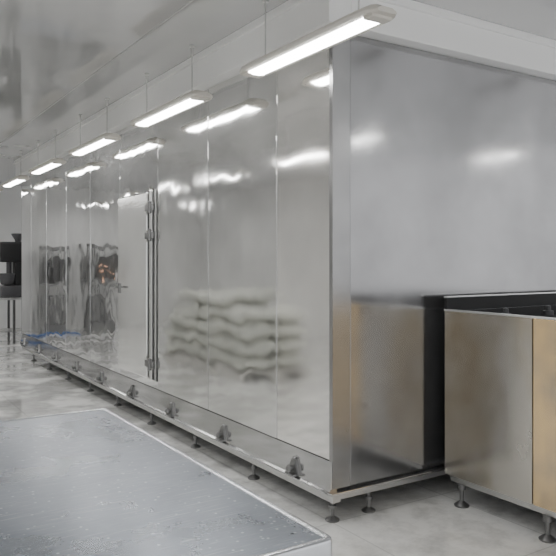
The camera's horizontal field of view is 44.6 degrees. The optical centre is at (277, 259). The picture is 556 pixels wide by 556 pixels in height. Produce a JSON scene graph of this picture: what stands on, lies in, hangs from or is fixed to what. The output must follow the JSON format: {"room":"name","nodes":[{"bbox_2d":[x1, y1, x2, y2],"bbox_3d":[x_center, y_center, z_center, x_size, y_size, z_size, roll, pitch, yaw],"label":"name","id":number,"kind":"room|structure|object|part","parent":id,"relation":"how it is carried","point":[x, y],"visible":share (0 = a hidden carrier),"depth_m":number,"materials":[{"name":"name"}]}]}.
{"room":"factory floor","nodes":[
{"label":"factory floor","id":0,"kind":"room"},
{"bbox_2d":[0,185,20,332],"bbox_3d":[-5.933,-0.025,14.540,11.200,3.150,0.100,0,0,-33],"label":"wall","id":1,"kind":"structure","parent":0,"point":[10,198],"depth_m":14.58,"materials":[{"name":"white paint"}]},
{"bbox_2d":[1,0,193,143],"bbox_3d":[-1.464,-1.599,5.647,0.010,0.002,19.700,0,0,-33],"label":"trim","id":2,"kind":"structure","parent":1,"relation":"attached to","point":[191,0],"depth_m":5.33,"materials":[{"name":"grey metal"}]},
{"bbox_2d":[0,0,555,185],"bbox_3d":[-0.605,-1.650,6.196,11.200,0.100,19.700,0,0,-33],"label":"ceiling","id":3,"kind":"structure","parent":0,"point":[48,48],"depth_m":4.99,"materials":[{"name":"white paint"}]},
{"bbox_2d":[1,151,29,187],"bbox_3d":[-4.033,-1.383,10.375,0.196,0.433,1.330,0,0,-33],"label":"ceiling lamp","id":4,"kind":"object","parent":3,"relation":"hanging from","point":[18,179],"visible":1,"depth_m":10.21,"materials":[{"name":"plastic"}]},
{"bbox_2d":[4,179,24,186],"bbox_3d":[-4.033,-1.178,10.375,0.120,0.022,1.130,0,0,-33],"label":"diffuser","id":5,"kind":"object","parent":4,"relation":"attached to","point":[12,182],"depth_m":10.34,"materials":[{"name":"white plastic"}]},
{"bbox_2d":[28,130,65,174],"bbox_3d":[-2.983,-1.383,8.732,0.196,0.433,1.330,0,0,-33],"label":"ceiling lamp","id":6,"kind":"object","parent":3,"relation":"hanging from","point":[55,162],"visible":1,"depth_m":8.47,"materials":[{"name":"plastic"}]},
{"bbox_2d":[32,163,60,173],"bbox_3d":[-2.983,-1.178,8.732,0.120,0.022,1.130,0,0,-33],"label":"diffuser","id":7,"kind":"object","parent":6,"relation":"attached to","point":[44,167],"depth_m":8.68,"materials":[{"name":"white plastic"}]},
{"bbox_3d":[-2.741,-1.413,8.353,0.036,0.375,0.034,0,0,-33],"label":"hanging rod","id":8,"kind":"part","parent":6,"relation":"part of","materials":[{"name":"metal"}]},
{"bbox_2d":[68,98,120,155],"bbox_3d":[-1.934,-1.383,7.088,0.196,0.433,1.330,0,0,-33],"label":"ceiling lamp","id":9,"kind":"object","parent":3,"relation":"hanging from","point":[105,139],"visible":1,"depth_m":6.91,"materials":[{"name":"plastic"}]},
{"bbox_3d":[-2.176,-1.413,7.468,0.036,0.375,0.034,0,0,-33],"label":"hanging rod","id":10,"kind":"part","parent":9,"relation":"part of","materials":[{"name":"metal"}]},
{"bbox_2d":[73,139,112,155],"bbox_3d":[-1.934,-1.178,7.088,0.120,0.022,1.130,0,0,-33],"label":"diffuser","id":11,"kind":"object","parent":9,"relation":"attached to","point":[97,144],"depth_m":7.06,"materials":[{"name":"white plastic"}]},
{"bbox_3d":[-1.692,-1.413,6.709,0.036,0.375,0.034,0,0,-33],"label":"hanging rod","id":12,"kind":"part","parent":9,"relation":"part of","materials":[{"name":"metal"}]},
{"bbox_2d":[14,0,305,163],"bbox_3d":[-1.985,-1.575,7.406,0.025,0.050,8.475,0,0,-33],"label":"trim","id":13,"kind":"structure","parent":3,"relation":"attached to","point":[289,4],"depth_m":5.42,"materials":[{"name":"white paint"}]},
{"bbox_2d":[130,45,212,127],"bbox_3d":[-0.884,-1.383,5.445,0.196,0.433,1.330,0,0,-33],"label":"ceiling lamp","id":14,"kind":"object","parent":3,"relation":"hanging from","point":[194,98],"visible":1,"depth_m":5.25,"materials":[{"name":"plastic"}]},
{"bbox_3d":[-1.127,-1.413,5.824,0.036,0.375,0.034,0,0,-33],"label":"hanging rod","id":15,"kind":"part","parent":14,"relation":"part of","materials":[{"name":"metal"}]},
{"bbox_2d":[136,98,202,126],"bbox_3d":[-0.884,-1.178,5.445,0.120,0.022,1.130,0,0,-33],"label":"diffuser","id":16,"kind":"object","parent":14,"relation":"attached to","point":[185,104],"depth_m":5.39,"materials":[{"name":"white plastic"}]},
{"bbox_3d":[-0.642,-1.413,5.066,0.036,0.375,0.034,0,0,-33],"label":"hanging rod","id":17,"kind":"part","parent":14,"relation":"part of","materials":[{"name":"metal"}]},
{"bbox_2d":[15,0,350,175],"bbox_3d":[-1.914,-1.480,7.466,0.160,0.240,8.450,0,0,-33],"label":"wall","id":18,"kind":"structure","parent":3,"relation":"attached to","point":[226,63],"depth_m":5.10,"materials":[{"name":"white paint"}]},
{"bbox_2d":[239,0,396,77],"bbox_3d":[0.165,-1.383,3.801,0.196,0.433,1.330,0,0,-33],"label":"ceiling lamp","id":19,"kind":"object","parent":3,"relation":"hanging from","point":[367,18],"visible":1,"depth_m":3.63,"materials":[{"name":"plastic"}]},
{"bbox_3d":[-0.077,-1.413,4.181,0.036,0.375,0.034,0,0,-33],"label":"hanging rod","id":20,"kind":"part","parent":19,"relation":"part of","materials":[{"name":"metal"}]},
{"bbox_2d":[249,18,379,75],"bbox_3d":[0.165,-1.178,3.801,0.120,0.022,1.130,0,0,-33],"label":"diffuser","id":21,"kind":"object","parent":19,"relation":"attached to","point":[356,26],"depth_m":3.71,"materials":[{"name":"white plastic"}]},
{"bbox_2d":[351,0,555,80],"bbox_3d":[2.213,-1.480,5.184,4.340,0.240,0.160,0,0,-33],"label":"ceiling beam","id":22,"kind":"structure","parent":3,"relation":"attached to","point":[409,28],"depth_m":4.46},
{"bbox_2d":[377,0,555,48],"bbox_3d":[2.195,-1.575,5.063,4.500,0.050,0.025,0,0,-33],"label":"trim","id":23,"kind":"structure","parent":3,"relation":"attached to","point":[409,4],"depth_m":4.46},
{"bbox_2d":[0,331,555,555],"bbox_3d":[-0.605,1.600,6.196,11.200,0.100,19.700,0,0,-33],"label":"floor","id":24,"kind":"structure","parent":0,"point":[421,517],"depth_m":4.33,"materials":[{"name":"concrete"}]},
{"bbox_2d":[0,297,20,343],"bbox_3d":[-4.841,1.125,12.924,1.300,0.850,0.600,0,0,-33],"label":"side table","id":25,"kind":"object","parent":24,"relation":"on","point":[8,329],"visible":0.38,"depth_m":12.60,"materials":[{"name":"metal"}]},
{"bbox_3d":[-5.170,1.145,13.011,0.040,0.810,0.040,0,0,-33],"label":"leg","id":26,"kind":"part","parent":25,"relation":"part of","materials":[{"name":"grey metal"}]},
{"bbox_2d":[0,233,20,297],"bbox_3d":[-4.995,0.100,12.826,0.545,1.200,0.400,0,0,-33],"label":"mixer","id":27,"kind":"object","parent":25,"relation":"on","point":[10,252],"visible":0.61,"depth_m":12.66,"materials":[{"name":"grey metal"}]},
{"bbox_2d":[0,273,14,285],"bbox_3d":[-5.086,0.365,12.768,0.330,0.230,0.327,0,0,-33],"label":"bowl","id":28,"kind":"object","parent":27,"relation":"on","point":[6,279],"depth_m":12.65,"materials":[{"name":"grey metal"}]},
{"bbox_3d":[-4.901,1.145,12.589,0.040,0.810,0.040,0,0,-33],"label":"leg","id":29,"kind":"part","parent":25,"relation":"part of","materials":[{"name":"grey metal"}]},
{"bbox_2d":[0,408,331,555],"bbox_3d":[-0.963,1.149,2.242,1.440,0.803,1.910,0,0,-33],"label":"work table","id":30,"kind":"object","parent":24,"relation":"on","point":[94,482],"visible":1,"depth_m":2.11,"materials":[{"name":"metal"}]},
{"bbox_2d":[20,36,555,522],"bbox_3d":[-0.102,0.097,8.680,4.480,2.907,8.415,0,0,-33],"label":"freezer","id":31,"kind":"object","parent":24,"relation":"on","point":[264,269],"visible":0.97,"depth_m":4.65,"materials":[{"name":"metal"}]},
{"bbox_3d":[-2.325,0.011,12.235,4.400,2.737,0.030,0,0,-33],"label":"panel","id":32,"kind":"part","parent":31,"relation":"part of","materials":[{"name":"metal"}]},
{"bbox_3d":[-3.981,-0.084,10.774,0.036,2.547,0.645,0,0,-33],"label":"wall panel","id":33,"kind":"part","parent":31,"relation":"part of","materials":[{"name":"metal"}]},
{"bbox_3d":[-3.548,-0.084,10.095,0.036,2.547,0.955,0,0,-32],"label":"wall panel","id":34,"kind":"part","parent":31,"relation":"part of","materials":[{"name":"metal"}]},
{"bbox_3d":[-3.015,-0.084,9.261,0.036,2.547,1.015,0,0,-33],"label":"wall panel","id":35,"kind":"part","parent":31,"relation":"part of","materials":[{"name":"metal"}]},
{"bbox_3d":[-2.466,-0.084,8.401,0.036,2.547,1.015,0,0,-33],"label":"wall panel","id":36,"kind":"part","parent":31,"relation":"part of","materials":[{"name":"metal"}]},
{"bbox_3d":[-1.914,-0.084,7.537,0.036,2.547,1.025,0,0,-32],"label":"wall panel","id":37,"kind":"part","parent":31,"relation":"part of","materials":[{"name":"metal"}]},
{"bbox_3d":[-1.427,0.237,6.745,0.064,1.754,0.790,0,0,-33],"label":"door","id":38,"kind":"part","parent":31,"relation":"part of","materials":[{"name":"metal"}]},
{"bbox_3d":[-1.363,1.155,6.673,0.036,0.070,1.015,0,0,-33],"label":"wall panel","id":39,"kind":"part","parent":31,"relation":"part of","materials":[{"name":"metal"}]},
{"bbox_3d":[-1.363,-1.004,6.673,0.036,0.707,1.015,0,0,-33],"label":"wall panel","id":40,"kind":"part","parent":31,"relation":"part of","materials":[{"name":"metal"}]},
{"bbox_3d":[-1.118,0.237,6.272,0.044,1.774,0.020,0,0,-33],"label":"door frame","id":41,"kind":"part","parent":31,"relation":"part of","materials":[{"name":"metal"}]},
{"bbox_3d":[-0.814,-0.084,5.814,0.036,2.547,1.015,0,0,-33],"label":"wall panel","id":42,"kind":"part","parent":31,"relation":"part of","materials":[{"name":"metal"}]},
{"bbox_3d":[-0.070,1.412,8.703,4.400,0.056,8.350,0,0,-33],"label":"frame","id":43,"kind":"part","parent":31,"relation":"part of","materials":[{"name":"metal"}]},
{"bbox_3d":[-0.266,-0.084,4.956,0.036,2.547,1.011,0,0,-32],"label":"wall panel","id":44,"kind":"part","parent":31,"relation":"part of","materials":[{"name":"metal"}]},
{"bbox_3d":[0.170,-0.084,4.274,0.036,2.547,0.597,0,0,-32],"label":"wall panel","id":45,"kind":"part","parent":31,"relation":"part of","materials":[{"name":"metal"}]},
{"bbox_3d":[0.368,-0.001,4.045,0.131,2.711,0.033,0,0,-33],"label":"corner trim","id":46,"kind":"part","parent":31,"relation":"part of","materials":[{"name":"metal"}]},
{"bbox_3d":[1.358,-0.001,4.683,2.216,2.712,0.036,0,0,-33],"label":"wall panel","id":47,"kind":"part","parent":31,"relation":"part of","materials":[{"name":"metal"}]},
{"bbox_2d":[444,292,555,543],"bbox_3d":[2.215,0.891,4.112,1.706,1.317,1.667,0,0,-33],"label":"cabinet","id":48,"kind":"object","parent":24,"relation":"on","point":[500,349],"visible":1,"depth_m":4.01,"materials":[{"name":"metal"}]},
{"bbox_3d":[1.259,0.851,4.095,0.020,1.048,0.659,0,0,-33],"label":"panel","id":49,"kind":"part","parent":48,"relation":"part of","materials":[{"name":"metal"}]},
{"bbox_2d":[445,293,555,309],"bbox_3d":[1.783,0.285,4.808,1.670,0.084,0.020,0,0,-33],"label":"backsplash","id":50,"kind":"structure","parent":48,"relation":"on","point":[482,302],"depth_m":4.62,"materials":[{"name":"black metal"}]},
{"bbox_3d":[1.551,1.395,3.702,0.050,0.040,1.575,0,0,-33],"label":"rail","id":51,"kind":"part","parent":48,"relation":"part of","materials":[{"name":"metal"}]},
{"bbox_3d":[1.706,0.851,3.395,0.020,1.048,0.990,0,0,-33],"label":"panel","id":52,"kind":"part","parent":48,"relation":"part of","materials":[{"name":"metal"}]}
]}

